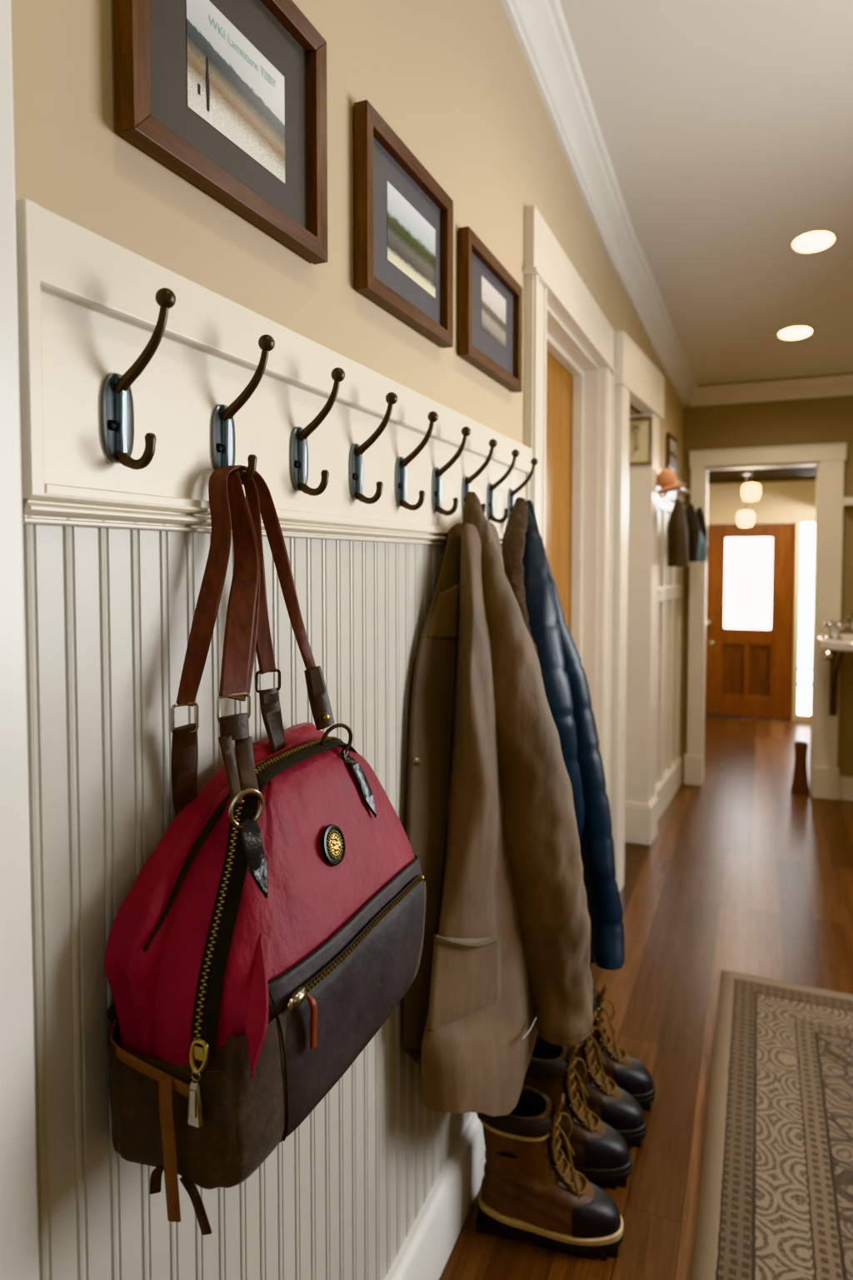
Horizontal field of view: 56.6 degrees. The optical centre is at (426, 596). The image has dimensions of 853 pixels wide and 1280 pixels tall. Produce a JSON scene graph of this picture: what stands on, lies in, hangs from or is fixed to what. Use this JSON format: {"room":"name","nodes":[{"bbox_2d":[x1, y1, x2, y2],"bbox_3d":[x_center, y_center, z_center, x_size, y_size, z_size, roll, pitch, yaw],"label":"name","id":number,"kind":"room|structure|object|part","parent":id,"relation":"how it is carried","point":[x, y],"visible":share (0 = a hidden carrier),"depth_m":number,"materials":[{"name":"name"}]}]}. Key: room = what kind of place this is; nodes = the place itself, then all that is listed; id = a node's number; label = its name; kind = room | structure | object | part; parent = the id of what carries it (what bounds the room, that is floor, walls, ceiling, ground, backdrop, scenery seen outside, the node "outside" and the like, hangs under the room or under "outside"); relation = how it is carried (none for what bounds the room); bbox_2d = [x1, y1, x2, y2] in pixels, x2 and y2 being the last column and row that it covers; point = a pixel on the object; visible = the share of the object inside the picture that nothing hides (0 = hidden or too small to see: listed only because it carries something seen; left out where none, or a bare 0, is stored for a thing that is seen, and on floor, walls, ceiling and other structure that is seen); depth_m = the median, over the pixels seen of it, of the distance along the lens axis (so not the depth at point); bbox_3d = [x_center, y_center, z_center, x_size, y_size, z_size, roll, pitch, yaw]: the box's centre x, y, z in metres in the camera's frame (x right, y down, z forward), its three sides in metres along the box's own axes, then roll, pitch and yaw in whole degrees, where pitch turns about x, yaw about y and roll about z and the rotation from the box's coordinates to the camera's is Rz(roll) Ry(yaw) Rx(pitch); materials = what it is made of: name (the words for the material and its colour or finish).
{"room":"home hallway","nodes":[
{"label":"home hallway","id":0,"kind":"room"},
{"bbox_2d":[10,0,608,700],"bbox_3d":[-0.279,-0.195,1.032,0.140,3.100,4.900,1,3,23],"label":"wall","id":1,"kind":"structure","parent":0,"point":[453,80],"depth_m":1.22,"materials":[{"name":"beige paint"}]},
{"bbox_2d":[0,0,39,1279],"bbox_3d":[-0.417,-0.121,0.481,0.034,3.000,0.372,1,3,23],"label":"trim","id":2,"kind":"structure","parent":1,"relation":"attached to","point":[19,1254],"depth_m":0.64,"materials":[{"name":"white paint"}]},
{"bbox_2d":[114,0,328,264],"bbox_3d":[-0.221,-0.609,0.934,0.023,0.300,0.373,1,3,23],"label":"picture frame","id":3,"kind":"object","parent":1,"relation":"attached to","point":[229,96],"visible":1,"depth_m":0.93,"materials":[{"name":"brown wood"}]},
{"bbox_2d":[186,0,284,183],"bbox_3d":[-0.221,-0.602,0.942,0.001,0.136,0.191,1,3,23],"label":"print","id":4,"kind":"object","parent":3,"relation":"attached to","point":[236,87],"depth_m":0.93},
{"bbox_2d":[22,515,502,1279],"bbox_3d":[-0.038,0.551,1.427,0.003,1.315,1.578,1,3,23],"label":"wainscoting","id":5,"kind":"structure","parent":1,"relation":"attached to","point":[109,612],"depth_m":0.84,"materials":[{"name":"paint"}]},
{"bbox_2d":[15,197,538,548],"bbox_3d":[-0.011,-0.227,1.378,0.084,0.268,1.576,1,3,23],"label":"coat rack","id":6,"kind":"object","parent":1,"relation":"attached to","point":[140,381],"visible":0.87,"depth_m":0.87,"materials":[{"name":"white paint"}]},
{"bbox_3d":[-0.299,-0.172,0.767,0.005,0.086,0.039,1,3,23],"label":"plate","id":7,"kind":"part","parent":6,"relation":"part of","materials":[{"name":"silver metal"}]},
{"bbox_3d":[-0.235,-0.179,0.918,0.005,0.086,0.039,1,3,23],"label":"plate","id":8,"kind":"part","parent":6,"relation":"part of","materials":[{"name":"silver metal"}]},
{"bbox_3d":[-0.037,-0.106,1.395,0.026,0.027,1.576,1,3,23],"label":"moulding","id":9,"kind":"part","parent":6,"relation":"part of","materials":[{"name":"white paint"}]},
{"bbox_2d":[104,465,426,1234],"bbox_3d":[-0.142,0.210,0.902,0.180,0.717,0.458,1,3,23],"label":"duffel bag","id":10,"kind":"object","parent":6,"relation":"hanging from","point":[276,925],"visible":0.99,"depth_m":0.80,"materials":[{"name":"red leather"},{"name":"brown suede"},{"name":"charcoal waxed canvas"}]},
{"bbox_3d":[-0.257,0.427,0.724,0.106,0.046,0.021,1,3,29],"label":"cord","id":11,"kind":"part","parent":10,"relation":"part of","materials":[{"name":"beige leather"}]},
{"bbox_3d":[-0.207,0.448,0.706,0.018,0.050,0.007,1,3,23],"label":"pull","id":12,"kind":"part","parent":10,"relation":"part of","materials":[{"name":"silver metal"}]},
{"bbox_3d":[-0.201,-0.018,0.885,0.076,0.262,0.179,1,3,23],"label":"handle","id":13,"kind":"part","parent":10,"relation":"part of","materials":[{"name":"brown leather"}]},
{"bbox_3d":[-0.209,-0.018,0.881,0.045,0.254,0.143,0,3,4],"label":"handle","id":14,"kind":"part","parent":10,"relation":"part of","materials":[{"name":"brown leather"}]},
{"bbox_3d":[-0.110,0.412,0.768,0.010,0.057,0.013,1,3,23],"label":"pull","id":15,"kind":"part","parent":10,"relation":"part of","materials":[{"name":"leather"}]},
{"bbox_3d":[-0.171,-0.185,1.069,0.005,0.086,0.039,1,3,23],"label":"plate","id":16,"kind":"part","parent":6,"relation":"part of","materials":[{"name":"silver metal"}]},
{"bbox_3d":[-0.108,-0.192,1.220,0.005,0.086,0.039,1,3,23],"label":"plate","id":17,"kind":"part","parent":6,"relation":"part of","materials":[{"name":"silver metal"}]},
{"bbox_3d":[-0.044,-0.199,1.371,0.005,0.086,0.039,1,3,23],"label":"plate","id":18,"kind":"part","parent":6,"relation":"part of","materials":[{"name":"silver metal"}]},
{"bbox_3d":[0.020,-0.205,1.522,0.005,0.086,0.039,1,3,23],"label":"plate","id":19,"kind":"part","parent":6,"relation":"part of","materials":[{"name":"silver metal"}]},
{"bbox_3d":[0.083,-0.212,1.673,0.005,0.086,0.039,1,3,23],"label":"plate","id":20,"kind":"part","parent":6,"relation":"part of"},
{"bbox_3d":[0.147,-0.218,1.824,0.005,0.086,0.039,1,3,23],"label":"plate","id":21,"kind":"part","parent":6,"relation":"part of","materials":[{"name":"silver metal"}]},
{"bbox_2d":[403,491,593,1116],"bbox_3d":[0.130,0.405,1.588,0.546,1.219,0.292,-2,3,-41],"label":"coat","id":22,"kind":"object","parent":6,"relation":"hanging from","point":[492,826],"visible":0.99,"depth_m":1.47,"materials":[{"name":"fabric"}]},
{"bbox_3d":[0.015,0.350,1.468,0.029,0.936,0.215,1,3,28],"label":"panel","id":23,"kind":"part","parent":22,"relation":"part of","materials":[{"name":"brown fabric"}]},
{"bbox_3d":[0.210,-0.225,1.975,0.005,0.086,0.039,1,3,23],"label":"plate","id":24,"kind":"part","parent":6,"relation":"part of","materials":[{"name":"silver metal"}]},
{"bbox_2d":[501,497,624,969],"bbox_3d":[0.354,0.376,1.915,0.251,1.219,0.476,1,3,23],"label":"puffer jacket","id":25,"kind":"object","parent":6,"relation":"hanging from","point":[527,570],"visible":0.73,"depth_m":1.87,"materials":[{"name":"blue fabric"}]},
{"bbox_2d":[354,100,453,348],"bbox_3d":[-0.029,-0.624,1.387,0.023,0.282,0.370,1,3,23],"label":"picture frame","id":26,"kind":"object","parent":1,"relation":"attached to","point":[403,218],"visible":1,"depth_m":1.35,"materials":[{"name":"brown wood"}]},
{"bbox_2d":[387,180,435,298],"bbox_3d":[-0.024,-0.628,1.410,0.001,0.128,0.211,1,3,23],"label":"print","id":27,"kind":"object","parent":26,"relation":"attached to","point":[411,238],"depth_m":1.40},
{"bbox_2d":[385,1112,485,1279],"bbox_3d":[-0.031,1.258,1.456,0.036,0.160,1.576,1,3,23],"label":"baseboard","id":28,"kind":"structure","parent":1,"relation":"attached to","point":[424,1254],"depth_m":1.58,"materials":[{"name":"white paint"}]},
{"bbox_2d":[458,226,522,392],"bbox_3d":[0.154,-0.640,1.824,0.023,0.260,0.402,1,3,23],"label":"picture frame","id":29,"kind":"object","parent":1,"relation":"attached to","point":[490,298],"visible":1,"depth_m":1.79,"materials":[{"name":"brown wood"}]},
{"bbox_2d":[481,275,505,347],"bbox_3d":[0.158,-0.658,1.841,0.001,0.114,0.181,1,3,23],"label":"print","id":30,"kind":"object","parent":29,"relation":"attached to","point":[493,304],"depth_m":1.83},
{"bbox_2d":[545,350,572,632],"bbox_3d":[0.383,0.205,2.753,0.038,2.130,0.916,1,3,23],"label":"door","id":31,"kind":"structure","parent":1,"relation":"in","point":[559,381],"depth_m":2.94,"materials":[{"name":"brown wood"}]},
{"bbox_2d":[522,205,616,804],"bbox_3d":[0.512,0.115,2.694,0.040,2.335,1.250,1,3,23],"label":"trim","id":32,"kind":"structure","parent":1,"relation":"attached to","point":[550,277],"depth_m":2.50,"materials":[{"name":"white paint"}]},
{"bbox_2d":[546,304,599,724],"bbox_3d":[0.430,0.201,2.733,0.140,2.160,0.950,1,3,23],"label":"trim","id":33,"kind":"structure","parent":1,"relation":"attached to","point":[562,344],"depth_m":3.12,"materials":[{"name":"white paint"}]},
{"bbox_2d":[500,0,699,407],"bbox_3d":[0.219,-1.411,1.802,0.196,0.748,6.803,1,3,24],"label":"trim","id":34,"kind":"structure","parent":1,"relation":"attached to","point":[540,27],"depth_m":2.59,"materials":[{"name":"white paint"}]},
{"bbox_2d":[607,259,683,480],"bbox_3d":[1.094,-0.281,4.143,0.295,3.000,1.900,1,3,23],"label":"wall","id":35,"kind":"structure","parent":0,"point":[622,316],"depth_m":3.94,"materials":[{"name":"beige paint"}]},
{"bbox_2d":[610,330,664,892],"bbox_3d":[0.935,0.072,3.685,0.211,2.335,0.895,1,3,23],"label":"trim","id":36,"kind":"structure","parent":35,"relation":"attached to","point":[639,383],"depth_m":3.85,"materials":[{"name":"white paint"}]},
{"bbox_2d":[629,416,653,465],"bbox_3d":[1.002,-0.753,3.859,0.190,0.232,0.033,1,3,23],"label":"framed notice","id":37,"kind":"object","parent":35,"relation":"attached to","point":[640,428],"visible":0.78,"depth_m":3.85,"materials":[{"name":"beige paper"}]},
{"bbox_2d":[625,795,658,845],"bbox_3d":[1.055,1.123,4.020,0.211,0.205,0.188,1,3,23],"label":"trim","id":38,"kind":"structure","parent":35,"relation":"attached to","point":[641,819],"depth_m":3.93,"materials":[{"name":"white paint"}]},
{"bbox_2d":[659,492,668,498],"bbox_3d":[1.221,-0.536,4.100,0.058,0.056,0.012,1,3,23],"label":"coat hook","id":39,"kind":"object","parent":35,"relation":"attached to","point":[666,494],"visible":0.51,"depth_m":4.09,"materials":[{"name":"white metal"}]},
{"bbox_2d":[655,468,686,494],"bbox_3d":[1.210,-0.570,3.940,0.163,0.133,0.170,1,3,23],"label":"hat","id":40,"kind":"object","parent":39,"relation":"hanging from","point":[667,479],"visible":0.94,"depth_m":3.90,"materials":[{"name":"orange fabric"}]},
{"bbox_2d":[667,499,689,566],"bbox_3d":[1.295,-0.325,4.072,0.108,0.345,0.181,1,3,23],"label":"coat","id":41,"kind":"object","parent":39,"relation":"hanging from","point":[677,527],"visible":1,"depth_m":4.02,"materials":[{"name":"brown fabric"}]},
{"bbox_2d":[655,755,682,819],"bbox_3d":[1.359,1.111,4.539,0.050,0.185,1.001,1,3,27],"label":"baseboard","id":42,"kind":"structure","parent":35,"relation":"attached to","point":[667,788],"depth_m":4.57,"materials":[{"name":"white paint"}]},
{"bbox_2d":[665,432,677,473],"bbox_3d":[1.405,-0.818,4.531,0.019,0.200,0.261,1,3,27],"label":"picture frame","id":43,"kind":"object","parent":35,"relation":"attached to","point":[672,442],"visible":0.87,"depth_m":4.47,"materials":[{"name":"brown wood"}]},
{"bbox_2d":[670,438,676,467],"bbox_3d":[1.411,-0.818,4.528,0.005,0.140,0.201,1,3,27],"label":"print","id":44,"kind":"object","parent":43,"relation":"attached to","point":[672,441],"depth_m":4.52},
{"bbox_2d":[655,468,689,784],"bbox_3d":[1.379,0.160,4.514,0.071,1.714,0.977,1,3,27],"label":"wainscoting","id":45,"kind":"structure","parent":35,"relation":"attached to","point":[670,586],"depth_m":4.55,"materials":[{"name":"white paint"}]},
{"bbox_2d":[668,491,679,502],"bbox_3d":[1.370,-0.549,4.394,0.058,0.056,0.012,1,3,23],"label":"coat hook","id":46,"kind":"object","parent":35,"relation":"attached to","point":[677,492],"visible":0.92,"depth_m":4.38,"materials":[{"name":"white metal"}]},
{"bbox_2d":[685,503,700,561],"bbox_3d":[1.455,-0.351,4.367,0.104,0.320,0.168,1,3,23],"label":"coat","id":47,"kind":"object","parent":46,"relation":"hanging from","point":[694,531],"visible":0.74,"depth_m":4.31,"materials":[{"name":"black fabric"}]},
{"bbox_2d":[683,495,687,504],"bbox_3d":[1.497,-0.560,4.644,0.058,0.056,0.012,1,3,23],"label":"coat hook","id":48,"kind":"object","parent":35,"relation":"attached to","point":[686,497],"visible":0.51,"depth_m":4.63,"materials":[{"name":"brown metal"}]},
{"bbox_2d":[695,507,707,555],"bbox_3d":[1.620,-0.380,4.701,0.098,0.290,0.123,1,3,23],"label":"jacket","id":49,"kind":"object","parent":48,"relation":"hanging from","point":[700,514],"visible":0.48,"depth_m":4.66,"materials":[{"name":"black fabric"}]},
{"bbox_2d":[698,530,707,561],"bbox_3d":[1.560,-0.291,4.542,0.098,0.185,0.148,1,3,23],"label":"bag","id":50,"kind":"object","parent":35,"relation":"hanging from","point":[702,552],"visible":0.41,"depth_m":4.49,"materials":[{"name":"blue fabric"}]},
{"bbox_2d":[439,714,852,1279],"bbox_3d":[1.350,1.307,2.855,2.500,0.060,9.400,1,3,23],"label":"floor","id":51,"kind":"structure","parent":0,"point":[743,872],"depth_m":2.90,"materials":[{"name":"brown wood"}]},
{"bbox_2d":[475,1085,624,1260],"bbox_3d":[0.254,1.183,1.655,0.313,0.290,0.130,1,3,15],"label":"boot","id":52,"kind":"object","parent":51,"relation":"on","point":[529,1190],"visible":0.94,"depth_m":1.62,"materials":[{"name":"brown leather"}]},
{"bbox_3d":[0.187,1.101,1.670,0.151,0.024,0.106,1,3,15],"label":"collar trim","id":53,"kind":"part","parent":52,"relation":"part of","materials":[{"name":"brown leather"}]},
{"bbox_2d":[523,1031,632,1189],"bbox_3d":[0.320,1.175,1.840,0.313,0.290,0.130,1,3,18],"label":"boot","id":54,"kind":"object","parent":51,"relation":"on","point":[602,1154],"visible":0.64,"depth_m":1.80,"materials":[{"name":"brown leather"}]},
{"bbox_3d":[0.254,1.093,1.859,0.151,0.024,0.106,1,3,18],"label":"collar trim","id":55,"kind":"part","parent":54,"relation":"part of","materials":[{"name":"brown leather"}]},
{"bbox_2d":[538,1010,647,1149],"bbox_3d":[0.387,1.170,1.964,0.313,0.290,0.130,1,3,20],"label":"boot","id":56,"kind":"object","parent":51,"relation":"on","point":[613,1105],"visible":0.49,"depth_m":1.92,"materials":[{"name":"brown leather"}]},
{"bbox_2d":[590,983,655,1110],"bbox_3d":[0.444,1.164,2.089,0.313,0.290,0.130,1,3,19],"label":"boot","id":57,"kind":"object","parent":51,"relation":"on","point":[628,1073],"visible":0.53,"depth_m":2.04,"materials":[{"name":"leather"}]},
{"bbox_2d":[692,970,852,1279],"bbox_3d":[1.012,1.333,1.362,1.050,0.010,2.450,1,3,23],"label":"rug","id":58,"kind":"object","parent":51,"relation":"on","point":[776,1202],"visible":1,"depth_m":1.91,"materials":[{"name":"beige fabric"}]},
{"bbox_2d":[791,740,809,794],"bbox_3d":[2.266,1.037,4.792,0.100,0.310,0.100,1,3,23],"label":"umbrella stand","id":59,"kind":"object","parent":51,"relation":"on","point":[800,786],"visible":1,"depth_m":4.76,"materials":[{"name":"brown wood"}]},
{"bbox_2d":[560,0,852,386],"bbox_3d":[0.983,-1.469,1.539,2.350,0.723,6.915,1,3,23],"label":"ceiling","id":60,"kind":"structure","parent":0,"point":[726,126],"depth_m":2.66,"materials":[{"name":"paint"}]},
{"bbox_2d":[775,324,815,340],"bbox_3d":[1.859,-1.329,3.990,0.186,0.032,0.184,1,3,23],"label":"recessed light","id":61,"kind":"object","parent":60,"relation":"in","point":[801,331],"visible":1,"depth_m":3.98,"materials":[{"name":"white paint"}]},
{"bbox_2d":[788,228,839,254],"bbox_3d":[1.560,-1.430,3.189,0.186,0.034,0.184,1,3,23],"label":"recessed light","id":62,"kind":"object","parent":60,"relation":"in","point":[813,241],"visible":1,"depth_m":3.18,"materials":[{"name":"white paint"}]},
{"bbox_2d":[708,480,815,722],"bbox_3d":[3.166,-0.005,6.985,2.400,2.200,0.120,1,3,23],"label":"wall","id":63,"kind":"structure","parent":0,"point":[786,502],"depth_m":6.95,"materials":[{"name":"beige paint"}]},
{"bbox_2d":[705,523,795,719],"bbox_3d":[2.856,0.223,7.052,0.749,1.720,0.114,1,3,23],"label":"door","id":64,"kind":"structure","parent":63,"relation":"in","point":[750,586],"depth_m":7.06,"materials":[{"name":"red wood"}]},
{"bbox_3d":[2.545,0.248,7.158,0.060,0.060,0.064,1,3,23],"label":"knob","id":65,"kind":"part","parent":64,"relation":"part of","materials":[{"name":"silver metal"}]},
{"bbox_3d":[2.870,0.661,7.099,0.390,0.460,0.012,1,3,23],"label":"panel","id":66,"kind":"part","parent":64,"relation":"part of","materials":[{"name":"brown wood"}]},
{"bbox_3d":[2.870,-0.116,7.065,0.390,0.815,0.008,1,3,23],"label":"pane","id":67,"kind":"part","parent":64,"relation":"part of","materials":[{"name":"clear glass"}]},
{"bbox_2d":[792,520,799,721],"bbox_3d":[2.914,0.194,7.015,1.160,1.800,0.035,1,3,23],"label":"trim","id":68,"kind":"structure","parent":63,"relation":"attached to","point":[797,521],"depth_m":6.89,"materials":[{"name":"beige paint"}]},
{"bbox_2d":[795,520,814,714],"bbox_3d":[3.308,0.192,6.901,0.135,1.695,0.040,1,3,23],"label":"window","id":69,"kind":"structure","parent":63,"relation":"in","point":[807,533],"depth_m":6.89,"materials":[{"name":"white glass"}]},
{"bbox_2d":[708,466,816,484],"bbox_3d":[2.719,-1.007,5.880,2.400,0.100,2.380,1,3,23],"label":"ceiling","id":70,"kind":"structure","parent":0,"point":[804,473],"depth_m":6.43,"materials":[{"name":"brown paint"}]},
{"bbox_2d":[737,471,754,527],"bbox_3d":[2.518,-0.759,6.237,0.124,0.427,0.124,1,3,23],"label":"pendant lamp","id":71,"kind":"object","parent":70,"relation":"hanging from","point":[745,518],"visible":0.98,"depth_m":6.20,"materials":[{"name":"white glass"}]},
{"bbox_3d":[2.518,-0.610,6.243,0.124,0.127,0.124,1,3,23],"label":"lamp shade","id":72,"kind":"part","parent":71,"relation":"part of","materials":[{"name":"white glass"}]},
{"bbox_3d":[2.518,-0.811,6.234,0.007,0.283,0.007,0,3,0],"label":"cord","id":73,"kind":"part","parent":71,"relation":"part of","materials":[{"name":"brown metal"}]},
{"bbox_2d":[741,469,760,500],"bbox_3d":[2.343,-0.819,5.710,0.124,0.262,0.124,1,3,23],"label":"pendant lamp","id":74,"kind":"object","parent":70,"relation":"hanging from","point":[751,492],"visible":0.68,"depth_m":5.67,"materials":[{"name":"white glass"}]},
{"bbox_3d":[2.343,-0.751,5.713,0.124,0.127,0.124,1,3,23],"label":"lamp shade","id":75,"kind":"part","parent":74,"relation":"part of","materials":[{"name":"white glass"}]},
{"bbox_3d":[2.343,-0.871,5.708,0.007,0.118,0.007,0,3,0],"label":"cord","id":76,"kind":"part","parent":74,"relation":"part of","materials":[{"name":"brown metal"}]},
{"bbox_2d":[680,395,852,782],"bbox_3d":[2.373,-0.180,4.705,2.100,2.750,0.120,1,3,23],"label":"wall","id":77,"kind":"structure","parent":0,"point":[820,420],"depth_m":4.70,"materials":[{"name":"paint"}]},
{"bbox_2d":[683,442,847,800],"bbox_3d":[2.049,0.147,4.839,0.870,2.085,0.170,1,3,23],"label":"trim","id":78,"kind":"structure","parent":77,"relation":"attached to","point":[829,459],"depth_m":4.67,"materials":[{"name":"white paint"}]},
{"bbox_2d":[689,374,852,407],"bbox_3d":[2.431,-1.205,4.516,1.780,0.100,0.100,1,3,23],"label":"trim","id":79,"kind":"structure","parent":77,"relation":"attached to","point":[841,385],"depth_m":4.67,"materials":[{"name":"white paint"}]},
{"bbox_2d":[818,613,852,715],"bbox_3d":[2.477,0.405,4.295,0.636,0.617,0.596,1,3,23],"label":"washbasin","id":80,"kind":"object","parent":77,"relation":"attached to","point":[838,643],"visible":1,"depth_m":4.30,"materials":[{"name":"white ceramic"}]},
{"bbox_3d":[2.117,0.313,4.179,0.046,0.048,0.058,1,3,23],"label":"drain knob","id":81,"kind":"part","parent":80,"relation":"part of","materials":[{"name":"silver metal"}]},
{"bbox_3d":[2.190,0.179,4.298,0.060,0.100,0.060,1,3,23],"label":"tap knob","id":82,"kind":"part","parent":80,"relation":"part of","materials":[{"name":"silver metal"}]},
{"bbox_2d":[818,633,852,652],"bbox_3d":[2.470,0.257,4.271,0.636,0.055,0.556,1,3,23],"label":"basin","id":83,"kind":"object","parent":80,"relation":"in","point":[843,642],"depth_m":4.21,"materials":[{"name":"white ceramic"}]},
{"bbox_3d":[2.203,0.182,4.227,0.060,0.100,0.060,1,3,23],"label":"tap knob","id":84,"kind":"part","parent":80,"relation":"part of","materials":[{"name":"silver metal"}]},
{"bbox_2d":[845,613,852,625],"bbox_3d":[2.344,0.165,4.356,0.182,0.142,0.033,-2,3,-41],"label":"faucet","id":85,"kind":"object","parent":80,"relation":"on","point":[850,617],"depth_m":4.30,"materials":[{"name":"silver metal"}]},
{"bbox_2d":[839,775,852,801],"bbox_3d":[2.843,1.135,4.487,0.899,0.140,0.022,1,3,23],"label":"baseboard","id":86,"kind":"structure","parent":77,"relation":"attached to","point":[846,784],"depth_m":4.64,"materials":[{"name":"white paint"}]},
{"bbox_2d":[844,497,852,505],"bbox_3d":[2.829,-0.537,4.394,0.910,0.046,0.070,1,3,23],"label":"trim","id":87,"kind":"structure","parent":77,"relation":"attached to","point":[847,501],"depth_m":4.53,"materials":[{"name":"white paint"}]}
]}

